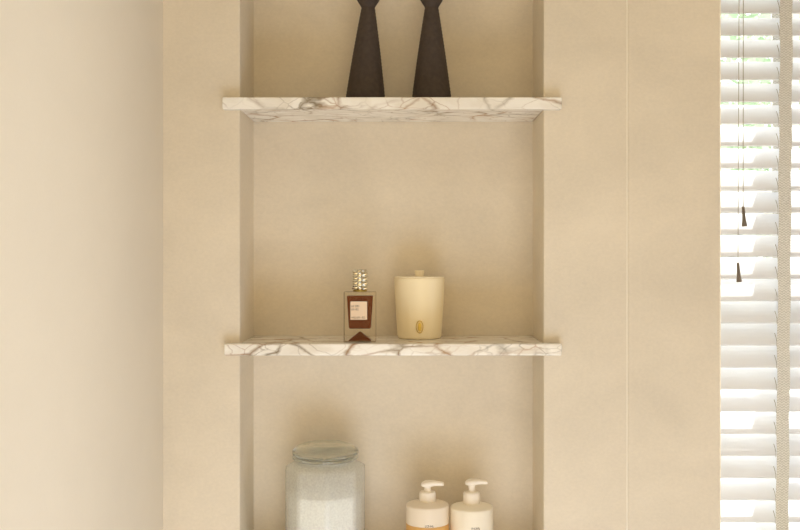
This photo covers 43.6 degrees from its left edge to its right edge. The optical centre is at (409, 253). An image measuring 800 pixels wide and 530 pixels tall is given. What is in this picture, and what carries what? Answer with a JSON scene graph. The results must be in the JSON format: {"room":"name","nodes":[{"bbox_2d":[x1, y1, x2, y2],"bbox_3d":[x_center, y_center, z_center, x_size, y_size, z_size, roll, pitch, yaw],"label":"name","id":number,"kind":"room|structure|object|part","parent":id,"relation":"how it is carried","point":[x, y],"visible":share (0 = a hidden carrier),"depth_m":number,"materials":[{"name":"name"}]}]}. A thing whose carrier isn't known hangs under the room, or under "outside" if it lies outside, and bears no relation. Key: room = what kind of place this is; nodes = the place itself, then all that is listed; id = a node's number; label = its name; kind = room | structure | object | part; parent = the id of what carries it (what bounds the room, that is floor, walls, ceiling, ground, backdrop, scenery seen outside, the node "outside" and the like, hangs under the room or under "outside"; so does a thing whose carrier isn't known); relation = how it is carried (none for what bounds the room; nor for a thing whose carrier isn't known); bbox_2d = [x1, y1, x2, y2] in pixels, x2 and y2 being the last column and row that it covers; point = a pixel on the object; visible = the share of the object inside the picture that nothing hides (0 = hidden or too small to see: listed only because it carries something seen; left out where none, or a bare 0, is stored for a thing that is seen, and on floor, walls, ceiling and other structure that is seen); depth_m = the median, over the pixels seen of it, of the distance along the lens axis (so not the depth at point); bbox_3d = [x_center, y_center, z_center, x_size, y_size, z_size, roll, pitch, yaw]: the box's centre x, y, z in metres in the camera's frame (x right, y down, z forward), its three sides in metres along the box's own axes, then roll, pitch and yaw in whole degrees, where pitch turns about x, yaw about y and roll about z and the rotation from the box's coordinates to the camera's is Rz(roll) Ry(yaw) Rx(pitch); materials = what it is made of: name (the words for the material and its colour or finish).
{"room":"bathroom","nodes":[
{"label":"bathroom","id":0,"kind":"room"},
{"bbox_2d":[0,0,162,529],"bbox_3d":[-0.455,0.200,-0.100,0.120,2.600,3.400,0,0,0],"label":"wall","id":1,"kind":"structure","parent":0,"point":[81,81],"depth_m":1.20,"materials":[{"name":"paint"}]},
{"bbox_2d":[292,439,358,469],"bbox_3d":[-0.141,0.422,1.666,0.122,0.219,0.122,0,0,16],"label":"lid","id":2,"kind":"object","parent":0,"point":[326,454],"visible":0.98,"depth_m":1.63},
{"bbox_2d":[288,484,361,529],"bbox_3d":[-0.141,0.458,1.666,0.113,0.132,0.113,0,0,15],"label":"salt","id":3,"kind":"object","parent":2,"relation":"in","point":[320,506],"visible":1,"depth_m":1.62,"materials":[{"name":"white"}]},
{"bbox_2d":[163,0,625,529],"bbox_3d":[-0.084,0.200,1.730,0.863,2.600,0.260,0,0,0],"label":"wall","id":4,"kind":"structure","parent":0,"point":[267,226],"depth_m":1.74,"materials":[{"name":"beige paint"}]},
{"bbox_2d":[222,97,561,121],"bbox_3d":[-0.028,-0.239,1.659,0.538,0.019,0.156,0,0,0],"label":"shelf","id":5,"kind":"object","parent":4,"relation":"attached to","point":[258,109],"visible":1,"depth_m":1.59,"materials":[{"name":"white stone"}]},
{"bbox_2d":[346,0,384,96],"bbox_3d":[-0.074,-0.357,1.660,0.068,0.218,0.068,0,0,0],"label":"candlestick","id":6,"kind":"object","parent":5,"relation":"on","point":[366,75],"visible":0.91,"depth_m":1.64,"materials":[{"name":"brown wood"}]},
{"bbox_2d":[357,0,378,7],"bbox_3d":[-0.069,-0.437,1.660,0.048,0.059,0.048,0,0,0],"label":"candle holder","id":7,"kind":"object","parent":6,"relation":"on","point":[363,3],"depth_m":1.65,"materials":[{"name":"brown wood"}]},
{"bbox_2d":[412,0,450,96],"bbox_3d":[0.036,-0.357,1.660,0.068,0.218,0.068,0,0,0],"label":"candlestick","id":8,"kind":"object","parent":5,"relation":"on","point":[431,79],"visible":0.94,"depth_m":1.64,"materials":[{"name":"brown wood"}]},
{"bbox_2d":[420,0,442,7],"bbox_3d":[0.036,-0.437,1.660,0.048,0.059,0.048,0,0,0],"label":"candle holder","id":9,"kind":"object","parent":8,"relation":"on","point":[426,3],"depth_m":1.65,"materials":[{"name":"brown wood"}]},
{"bbox_2d":[224,336,561,355],"bbox_3d":[-0.027,0.151,1.659,0.534,0.019,0.156,0,0,0],"label":"shelf","id":10,"kind":"object","parent":4,"relation":"attached to","point":[255,345],"visible":1,"depth_m":1.58,"materials":[{"name":"white stone"}]},
{"bbox_2d":[347,269,372,340],"bbox_3d":[-0.081,0.083,1.618,0.052,0.117,0.030,0,0,0],"label":"perfume bottle","id":11,"kind":"object","parent":10,"relation":"on","point":[359,306],"visible":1,"depth_m":1.61,"materials":[{"name":"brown glass"}]},
{"bbox_2d":[394,270,444,339],"bbox_3d":[0.016,0.085,1.687,0.085,0.114,0.085,0,0,0],"label":"candle","id":12,"kind":"object","parent":10,"relation":"on","point":[419,298],"visible":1,"depth_m":1.65,"materials":[{"name":"beige glass"}]},
{"bbox_3d":[0.016,0.042,1.687,0.084,0.009,0.084,0,0,0],"label":"lid","id":13,"kind":"part","parent":12,"relation":"part of","materials":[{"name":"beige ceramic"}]},
{"bbox_3d":[0.016,0.033,1.687,0.016,0.010,0.016,0,0,0],"label":"knob","id":14,"kind":"part","parent":12,"relation":"part of","materials":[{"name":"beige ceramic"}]},
{"bbox_2d":[406,480,448,529],"bbox_3d":[0.029,0.452,1.642,0.070,0.160,0.071,0,0,0],"label":"pump bottle","id":15,"kind":"object","parent":4,"relation":"on","point":[427,512],"visible":1,"depth_m":1.62,"materials":[{"name":"beige plastic"}]},
{"bbox_2d":[450,478,492,529],"bbox_3d":[0.101,0.451,1.642,0.070,0.163,0.071,0,0,0],"label":"pump bottle","id":16,"kind":"object","parent":4,"relation":"on","point":[470,513],"visible":1,"depth_m":1.62,"materials":[{"name":"beige plastic"}]},
{"bbox_2d":[628,0,720,529],"bbox_3d":[0.423,0.200,1.910,0.151,2.600,0.620,0,0,0],"label":"wall","id":17,"kind":"structure","parent":0,"point":[674,46],"depth_m":1.60,"materials":[{"name":"beige paint"}]},
{"bbox_2d":[626,0,627,529],"bbox_3d":[0.347,0.200,1.602,0.002,2.600,0.004,0,0,0],"label":"trim","id":18,"kind":"structure","parent":17,"relation":"attached to","point":[626,0],"depth_m":1.60,"materials":[{"name":"beige paint"}]},
{"bbox_3d":[1.224,0.200,1.910,1.452,2.600,0.620,0,0,0],"label":"wall window","id":19,"kind":"structure","parent":0,"visible":0},
{"bbox_2d":[721,14,799,257],"bbox_3d":[0.959,-0.065,2.100,0.922,1.470,0.060,0,0,0],"label":"window","id":20,"kind":"structure","parent":19,"relation":"attached to","point":[793,15],"depth_m":2.08,"materials":[{"name":"white paint"}]},
{"bbox_2d":[721,0,799,529],"bbox_3d":[0.959,-0.092,1.968,0.906,1.412,0.096,0,0,0],"label":"blind","id":21,"kind":"object","parent":20,"relation":"attached to","point":[760,297],"visible":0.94,"depth_m":1.97,"materials":[{"name":"white paint"}]},
{"bbox_3d":[0.633,-0.366,1.935,0.004,0.768,0.021,0,0,0],"label":"lift cord","id":22,"kind":"part","parent":21,"relation":"part of","materials":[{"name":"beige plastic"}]},
{"bbox_3d":[0.642,-0.420,1.935,0.002,0.660,0.022,0,0,0],"label":"lift cord","id":23,"kind":"part","parent":21,"relation":"part of","materials":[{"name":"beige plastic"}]},
{"label":"outside","id":24,"kind":"structure","parent":0,"visible":0},
{"bbox_3d":[4.000,1.950,16.150,20.000,0.100,27.700,0,0,0],"label":"ground","id":25,"kind":"structure","parent":24,"visible":0},
{"bbox_2d":[721,14,799,257],"bbox_3d":[2.743,-0.434,6.392,2.711,4.676,2.779,0,0,0],"label":"tree","id":26,"kind":"object","parent":25,"relation":"on","point":[722,15],"visible":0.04,"depth_m":6.13,"materials":[{"name":"green plant"}]}
]}

